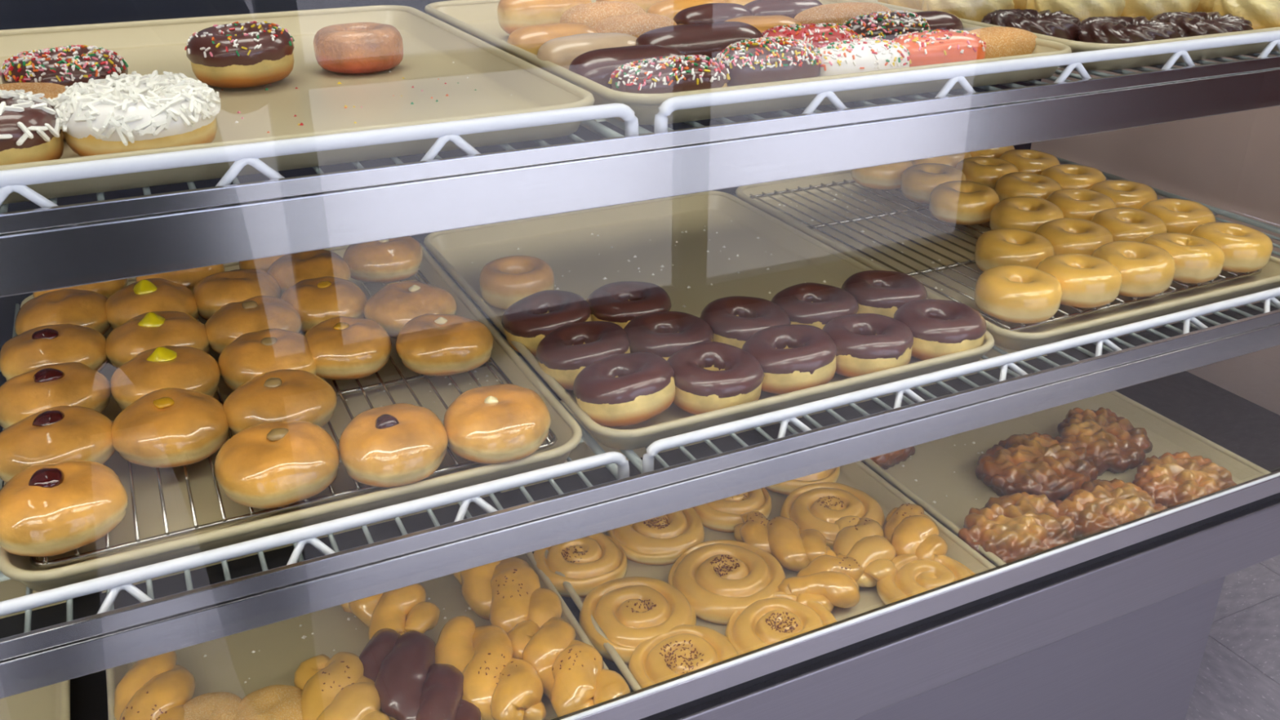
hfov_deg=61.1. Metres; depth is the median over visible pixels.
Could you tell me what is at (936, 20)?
bar
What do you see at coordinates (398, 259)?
donut
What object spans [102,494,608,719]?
sheet pan
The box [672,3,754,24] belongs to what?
bar
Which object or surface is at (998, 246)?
ring
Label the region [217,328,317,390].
donut
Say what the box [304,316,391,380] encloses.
donut
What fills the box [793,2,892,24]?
bar
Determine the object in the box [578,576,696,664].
swirl
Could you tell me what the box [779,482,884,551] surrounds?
swirl
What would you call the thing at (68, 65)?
donut
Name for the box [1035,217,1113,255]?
ring
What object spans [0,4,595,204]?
sheet pan
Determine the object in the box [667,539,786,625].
swirl
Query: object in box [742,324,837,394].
donut
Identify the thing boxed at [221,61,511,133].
crumbs
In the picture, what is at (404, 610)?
twisted donut
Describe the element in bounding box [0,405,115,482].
donut
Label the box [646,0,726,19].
bar
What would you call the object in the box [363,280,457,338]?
donut
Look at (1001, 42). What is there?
bar
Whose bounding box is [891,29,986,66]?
bar
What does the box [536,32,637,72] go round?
bar
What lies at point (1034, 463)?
fritter
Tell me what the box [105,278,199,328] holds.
donut
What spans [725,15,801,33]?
bar
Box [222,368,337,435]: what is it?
donut
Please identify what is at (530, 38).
bar
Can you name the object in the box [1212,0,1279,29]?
cruller
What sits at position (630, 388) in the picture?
donut
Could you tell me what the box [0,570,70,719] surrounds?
sheet pan
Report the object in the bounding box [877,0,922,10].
cruller
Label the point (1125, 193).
ring
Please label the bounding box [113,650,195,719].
twisted donut
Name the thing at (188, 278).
donut
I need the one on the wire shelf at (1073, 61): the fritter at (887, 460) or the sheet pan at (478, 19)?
the sheet pan at (478, 19)
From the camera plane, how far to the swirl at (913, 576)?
1.20 m
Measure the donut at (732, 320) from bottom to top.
0.047 m
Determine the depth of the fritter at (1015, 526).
1.27 m
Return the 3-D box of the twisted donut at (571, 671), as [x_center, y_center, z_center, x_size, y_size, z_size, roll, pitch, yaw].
[-0.070,0.304,1.067,0.076,0.052,0.167,-16,30,-29]
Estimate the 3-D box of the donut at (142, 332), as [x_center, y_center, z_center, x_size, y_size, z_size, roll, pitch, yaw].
[-0.472,-0.022,1.061,0.097,0.058,0.094,-2,25,-4]
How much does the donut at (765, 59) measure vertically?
0.044 m
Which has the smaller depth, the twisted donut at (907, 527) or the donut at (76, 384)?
the donut at (76, 384)
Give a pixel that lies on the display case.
(1114, 623)
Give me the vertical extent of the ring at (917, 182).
0.044 m
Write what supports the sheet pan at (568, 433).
on the wire shelf at (113, 584)
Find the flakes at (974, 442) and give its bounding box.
[902,441,983,503]
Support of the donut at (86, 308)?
on the cooling rack
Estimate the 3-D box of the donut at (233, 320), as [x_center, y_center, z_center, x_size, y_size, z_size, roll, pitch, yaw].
[-0.390,-0.034,1.093,0.094,0.051,0.090,-8,27,-16]
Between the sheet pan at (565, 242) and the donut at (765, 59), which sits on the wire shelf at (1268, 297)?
the sheet pan at (565, 242)
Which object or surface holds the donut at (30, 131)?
on the sheet pan at (431, 45)
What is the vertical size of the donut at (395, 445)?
0.054 m
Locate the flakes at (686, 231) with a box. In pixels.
[471,220,826,307]
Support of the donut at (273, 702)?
on the sheet pan at (229, 661)
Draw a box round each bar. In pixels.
[497,0,591,34]
[506,22,597,57]
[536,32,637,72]
[560,0,646,27]
[568,44,684,88]
[593,13,676,37]
[595,0,661,12]
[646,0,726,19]
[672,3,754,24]
[722,0,754,5]
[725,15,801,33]
[744,0,822,17]
[761,22,857,48]
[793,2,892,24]
[817,37,911,76]
[842,10,930,39]
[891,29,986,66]
[914,10,963,31]
[967,26,1037,58]
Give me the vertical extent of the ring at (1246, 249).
0.044 m
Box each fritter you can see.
[860,446,915,469]
[957,491,1075,566]
[974,431,1097,502]
[1054,478,1168,539]
[1057,407,1152,475]
[1132,451,1236,507]
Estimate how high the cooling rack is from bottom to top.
0.014 m
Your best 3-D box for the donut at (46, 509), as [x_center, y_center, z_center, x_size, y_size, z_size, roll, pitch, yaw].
[-0.429,0.105,0.802,0.094,0.054,0.097,6,26,10]
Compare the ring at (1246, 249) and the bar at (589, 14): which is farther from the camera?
the ring at (1246, 249)
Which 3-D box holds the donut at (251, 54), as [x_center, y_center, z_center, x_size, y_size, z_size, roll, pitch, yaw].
[-0.342,-0.264,0.934,0.088,0.046,0.089,-2,26,-3]
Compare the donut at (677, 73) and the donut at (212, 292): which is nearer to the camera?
the donut at (677, 73)
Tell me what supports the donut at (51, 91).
on the sheet pan at (431, 45)
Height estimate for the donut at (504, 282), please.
0.043 m
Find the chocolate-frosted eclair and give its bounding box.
[635,21,763,58]
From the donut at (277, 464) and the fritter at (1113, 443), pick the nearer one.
the donut at (277, 464)
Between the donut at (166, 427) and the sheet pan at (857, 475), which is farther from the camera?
the sheet pan at (857, 475)
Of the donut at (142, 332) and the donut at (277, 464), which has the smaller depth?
the donut at (277, 464)
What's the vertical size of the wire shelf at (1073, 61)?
0.040 m
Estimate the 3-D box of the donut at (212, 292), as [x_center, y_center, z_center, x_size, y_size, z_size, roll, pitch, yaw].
[-0.434,-0.069,1.168,0.093,0.050,0.090,0,24,1]
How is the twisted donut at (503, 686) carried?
on the sheet pan at (229, 661)
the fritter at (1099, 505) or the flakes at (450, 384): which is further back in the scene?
the fritter at (1099, 505)
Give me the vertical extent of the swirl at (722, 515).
0.032 m
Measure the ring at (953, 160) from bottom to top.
0.043 m
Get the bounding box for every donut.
[0,44,128,86]
[0,82,66,139]
[0,89,64,165]
[0,323,107,381]
[0,361,111,428]
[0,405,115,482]
[0,460,128,556]
[14,288,110,335]
[33,278,128,297]
[52,70,221,156]
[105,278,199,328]
[105,311,209,368]
[110,345,220,409]
[111,387,229,468]
[135,264,225,291]
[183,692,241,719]
[184,21,294,88]
[192,269,281,320]
[204,295,302,354]
[213,421,339,508]
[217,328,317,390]
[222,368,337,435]
[234,684,302,719]
[239,254,284,271]
[266,248,351,294]
[280,275,367,333]
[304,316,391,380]
[313,22,403,73]
[338,403,448,487]
[342,235,422,283]
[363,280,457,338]
[395,313,493,376]
[443,383,551,463]
[479,255,554,310]
[501,289,591,355]
[535,320,630,390]
[573,351,675,426]
[586,280,671,328]
[608,54,730,93]
[623,311,714,359]
[666,341,764,414]
[700,296,791,348]
[715,35,821,86]
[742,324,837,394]
[770,282,858,328]
[822,313,913,377]
[840,270,927,318]
[893,298,986,360]
[1035,253,1122,308]
[1091,240,1175,297]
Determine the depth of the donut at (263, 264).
1.23 m
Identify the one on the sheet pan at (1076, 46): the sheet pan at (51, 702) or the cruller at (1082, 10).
the cruller at (1082, 10)
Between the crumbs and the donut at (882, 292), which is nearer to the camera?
the crumbs
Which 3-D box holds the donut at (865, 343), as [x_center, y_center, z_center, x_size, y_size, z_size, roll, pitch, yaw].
[0.225,-0.014,1.080,0.091,0.046,0.092,-22,33,-37]
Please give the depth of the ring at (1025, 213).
1.37 m
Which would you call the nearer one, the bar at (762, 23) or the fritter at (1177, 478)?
the bar at (762, 23)
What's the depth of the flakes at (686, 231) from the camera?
1.37 m
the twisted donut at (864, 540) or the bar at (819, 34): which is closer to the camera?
the bar at (819, 34)
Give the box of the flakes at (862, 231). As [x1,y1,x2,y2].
[778,191,945,289]
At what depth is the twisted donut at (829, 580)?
1.18 m
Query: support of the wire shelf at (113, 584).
attached to the display case
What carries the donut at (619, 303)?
on the sheet pan at (565, 242)
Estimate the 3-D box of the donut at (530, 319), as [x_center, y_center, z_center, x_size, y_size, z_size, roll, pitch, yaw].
[-0.096,-0.038,1.125,0.091,0.051,0.092,17,31,32]
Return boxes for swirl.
[533,532,627,597]
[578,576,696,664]
[606,507,704,565]
[628,624,742,688]
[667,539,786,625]
[692,487,772,533]
[724,591,836,654]
[764,466,839,495]
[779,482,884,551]
[875,553,975,604]
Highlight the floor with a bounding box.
[1185,555,1279,719]
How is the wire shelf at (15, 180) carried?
attached to the display case
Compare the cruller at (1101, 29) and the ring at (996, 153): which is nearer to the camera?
the cruller at (1101, 29)
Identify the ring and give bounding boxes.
[851,160,913,190]
[900,163,966,204]
[911,151,972,167]
[928,180,999,225]
[955,156,1018,189]
[968,145,1014,158]
[973,228,1054,272]
[974,264,1062,324]
[989,196,1063,232]
[994,172,1062,200]
[999,149,1059,174]
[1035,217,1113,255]
[1040,164,1106,189]
[1045,188,1115,221]
[1088,179,1157,209]
[1090,207,1167,242]
[1139,198,1216,234]
[1142,232,1225,284]
[1189,222,1273,272]
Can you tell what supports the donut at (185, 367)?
on the cooling rack
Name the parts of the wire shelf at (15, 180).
rail, rail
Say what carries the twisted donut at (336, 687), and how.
on the sheet pan at (229, 661)
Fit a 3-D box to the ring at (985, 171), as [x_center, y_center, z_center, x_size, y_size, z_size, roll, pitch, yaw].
[0.502,-0.267,1.574,0.090,0.045,0.089,-6,26,-12]
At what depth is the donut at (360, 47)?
0.96 m
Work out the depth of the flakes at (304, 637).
1.16 m
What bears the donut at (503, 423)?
on the cooling rack
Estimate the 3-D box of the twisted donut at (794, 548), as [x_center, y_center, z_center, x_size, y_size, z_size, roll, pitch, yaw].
[0.165,0.210,1.270,0.126,0.043,0.071,18,31,33]
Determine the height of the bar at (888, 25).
0.044 m
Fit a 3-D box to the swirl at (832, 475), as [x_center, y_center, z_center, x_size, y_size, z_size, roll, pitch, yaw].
[0.203,0.135,1.429,0.122,0.038,0.121,2,26,4]
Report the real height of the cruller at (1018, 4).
0.052 m
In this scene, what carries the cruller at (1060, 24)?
on the sheet pan at (1076, 46)
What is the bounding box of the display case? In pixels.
[0,0,1279,719]
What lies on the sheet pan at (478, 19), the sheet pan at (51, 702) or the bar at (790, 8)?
the bar at (790, 8)
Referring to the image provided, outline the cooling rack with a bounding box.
[29,270,557,568]
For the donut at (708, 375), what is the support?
on the sheet pan at (565, 242)
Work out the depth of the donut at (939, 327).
1.08 m
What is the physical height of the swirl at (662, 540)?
0.033 m
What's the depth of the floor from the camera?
2.13 m
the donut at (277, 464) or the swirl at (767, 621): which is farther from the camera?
the swirl at (767, 621)
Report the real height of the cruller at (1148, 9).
0.052 m
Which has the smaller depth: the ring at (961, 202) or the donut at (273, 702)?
the donut at (273, 702)
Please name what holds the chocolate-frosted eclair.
on the sheet pan at (478, 19)
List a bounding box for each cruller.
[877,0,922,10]
[921,0,1013,22]
[981,8,1080,40]
[1013,0,1026,9]
[1026,0,1125,21]
[1075,16,1181,44]
[1120,0,1199,20]
[1149,11,1253,37]
[1195,0,1214,13]
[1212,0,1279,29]
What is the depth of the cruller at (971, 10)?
1.13 m
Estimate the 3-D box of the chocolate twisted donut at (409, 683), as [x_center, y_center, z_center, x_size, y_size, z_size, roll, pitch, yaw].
[-0.216,0.314,1.049,0.084,0.052,0.174,-19,32,-34]
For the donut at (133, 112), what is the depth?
0.69 m
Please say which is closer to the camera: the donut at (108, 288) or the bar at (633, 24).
the bar at (633, 24)
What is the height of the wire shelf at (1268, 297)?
0.038 m
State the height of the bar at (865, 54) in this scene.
0.038 m
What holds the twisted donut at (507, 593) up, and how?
on the sheet pan at (229, 661)
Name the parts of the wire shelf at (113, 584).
rail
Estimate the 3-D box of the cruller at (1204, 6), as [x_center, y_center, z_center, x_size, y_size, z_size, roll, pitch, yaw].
[0.633,-0.411,1.227,0.099,0.052,0.098,-12,28,-23]
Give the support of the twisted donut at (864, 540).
on the sheet pan at (857, 475)
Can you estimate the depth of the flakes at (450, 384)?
1.06 m
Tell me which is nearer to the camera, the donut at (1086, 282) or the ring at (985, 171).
the donut at (1086, 282)
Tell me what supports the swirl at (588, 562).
on the sheet pan at (857, 475)
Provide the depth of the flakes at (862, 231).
1.47 m
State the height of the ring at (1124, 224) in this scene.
0.046 m
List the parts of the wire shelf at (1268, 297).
rail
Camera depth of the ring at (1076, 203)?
1.40 m
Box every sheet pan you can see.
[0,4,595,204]
[0,244,582,591]
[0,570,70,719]
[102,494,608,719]
[423,191,994,449]
[424,0,1071,124]
[500,400,996,691]
[735,169,1279,351]
[807,343,1271,566]
[853,0,1279,70]
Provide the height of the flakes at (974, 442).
0.002 m
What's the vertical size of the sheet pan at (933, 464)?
0.026 m
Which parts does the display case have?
panel, sill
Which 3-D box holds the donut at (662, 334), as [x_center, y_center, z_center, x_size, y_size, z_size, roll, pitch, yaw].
[0.027,-0.017,1.089,0.091,0.046,0.092,18,31,34]
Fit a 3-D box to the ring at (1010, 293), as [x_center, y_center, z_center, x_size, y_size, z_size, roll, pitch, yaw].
[0.407,-0.071,1.170,0.088,0.043,0.089,16,31,31]
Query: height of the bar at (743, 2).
0.047 m
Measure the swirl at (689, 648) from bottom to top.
0.032 m
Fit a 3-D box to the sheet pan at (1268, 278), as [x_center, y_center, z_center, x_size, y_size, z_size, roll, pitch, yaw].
[0.456,-0.168,1.430,0.450,0.026,0.598,-12,28,-23]
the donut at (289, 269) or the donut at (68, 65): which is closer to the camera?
the donut at (68, 65)
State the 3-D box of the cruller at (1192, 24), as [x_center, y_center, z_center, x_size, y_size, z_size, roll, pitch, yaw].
[0.566,-0.333,1.093,0.095,0.028,0.098,-4,26,-7]
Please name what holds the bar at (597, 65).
on the sheet pan at (478, 19)
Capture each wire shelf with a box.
[0,102,639,234]
[0,243,629,632]
[427,13,1279,149]
[620,149,1279,473]
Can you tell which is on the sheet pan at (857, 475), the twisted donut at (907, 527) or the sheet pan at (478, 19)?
the twisted donut at (907, 527)
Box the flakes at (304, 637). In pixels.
[204,597,471,683]
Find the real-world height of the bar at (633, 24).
0.041 m
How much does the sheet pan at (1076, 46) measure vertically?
0.026 m
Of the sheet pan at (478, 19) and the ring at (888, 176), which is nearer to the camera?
the sheet pan at (478, 19)
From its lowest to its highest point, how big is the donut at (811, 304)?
0.047 m
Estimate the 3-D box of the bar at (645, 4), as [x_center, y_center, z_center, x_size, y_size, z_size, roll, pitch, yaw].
[0.001,-0.392,1.199,0.100,0.048,0.057,-12,28,-23]
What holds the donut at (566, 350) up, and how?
on the sheet pan at (565, 242)
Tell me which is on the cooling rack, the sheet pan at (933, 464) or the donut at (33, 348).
the donut at (33, 348)
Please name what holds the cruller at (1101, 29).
on the sheet pan at (1076, 46)
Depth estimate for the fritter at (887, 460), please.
1.44 m
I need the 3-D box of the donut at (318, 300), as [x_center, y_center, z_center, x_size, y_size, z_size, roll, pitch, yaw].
[-0.333,-0.059,1.145,0.092,0.051,0.088,9,27,17]
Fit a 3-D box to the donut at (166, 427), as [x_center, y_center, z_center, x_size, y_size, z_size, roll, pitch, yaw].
[-0.393,0.056,0.907,0.092,0.051,0.094,-19,31,-34]
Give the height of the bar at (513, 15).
0.048 m
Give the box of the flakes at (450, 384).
[323,370,497,468]
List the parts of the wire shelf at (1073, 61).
rail, rail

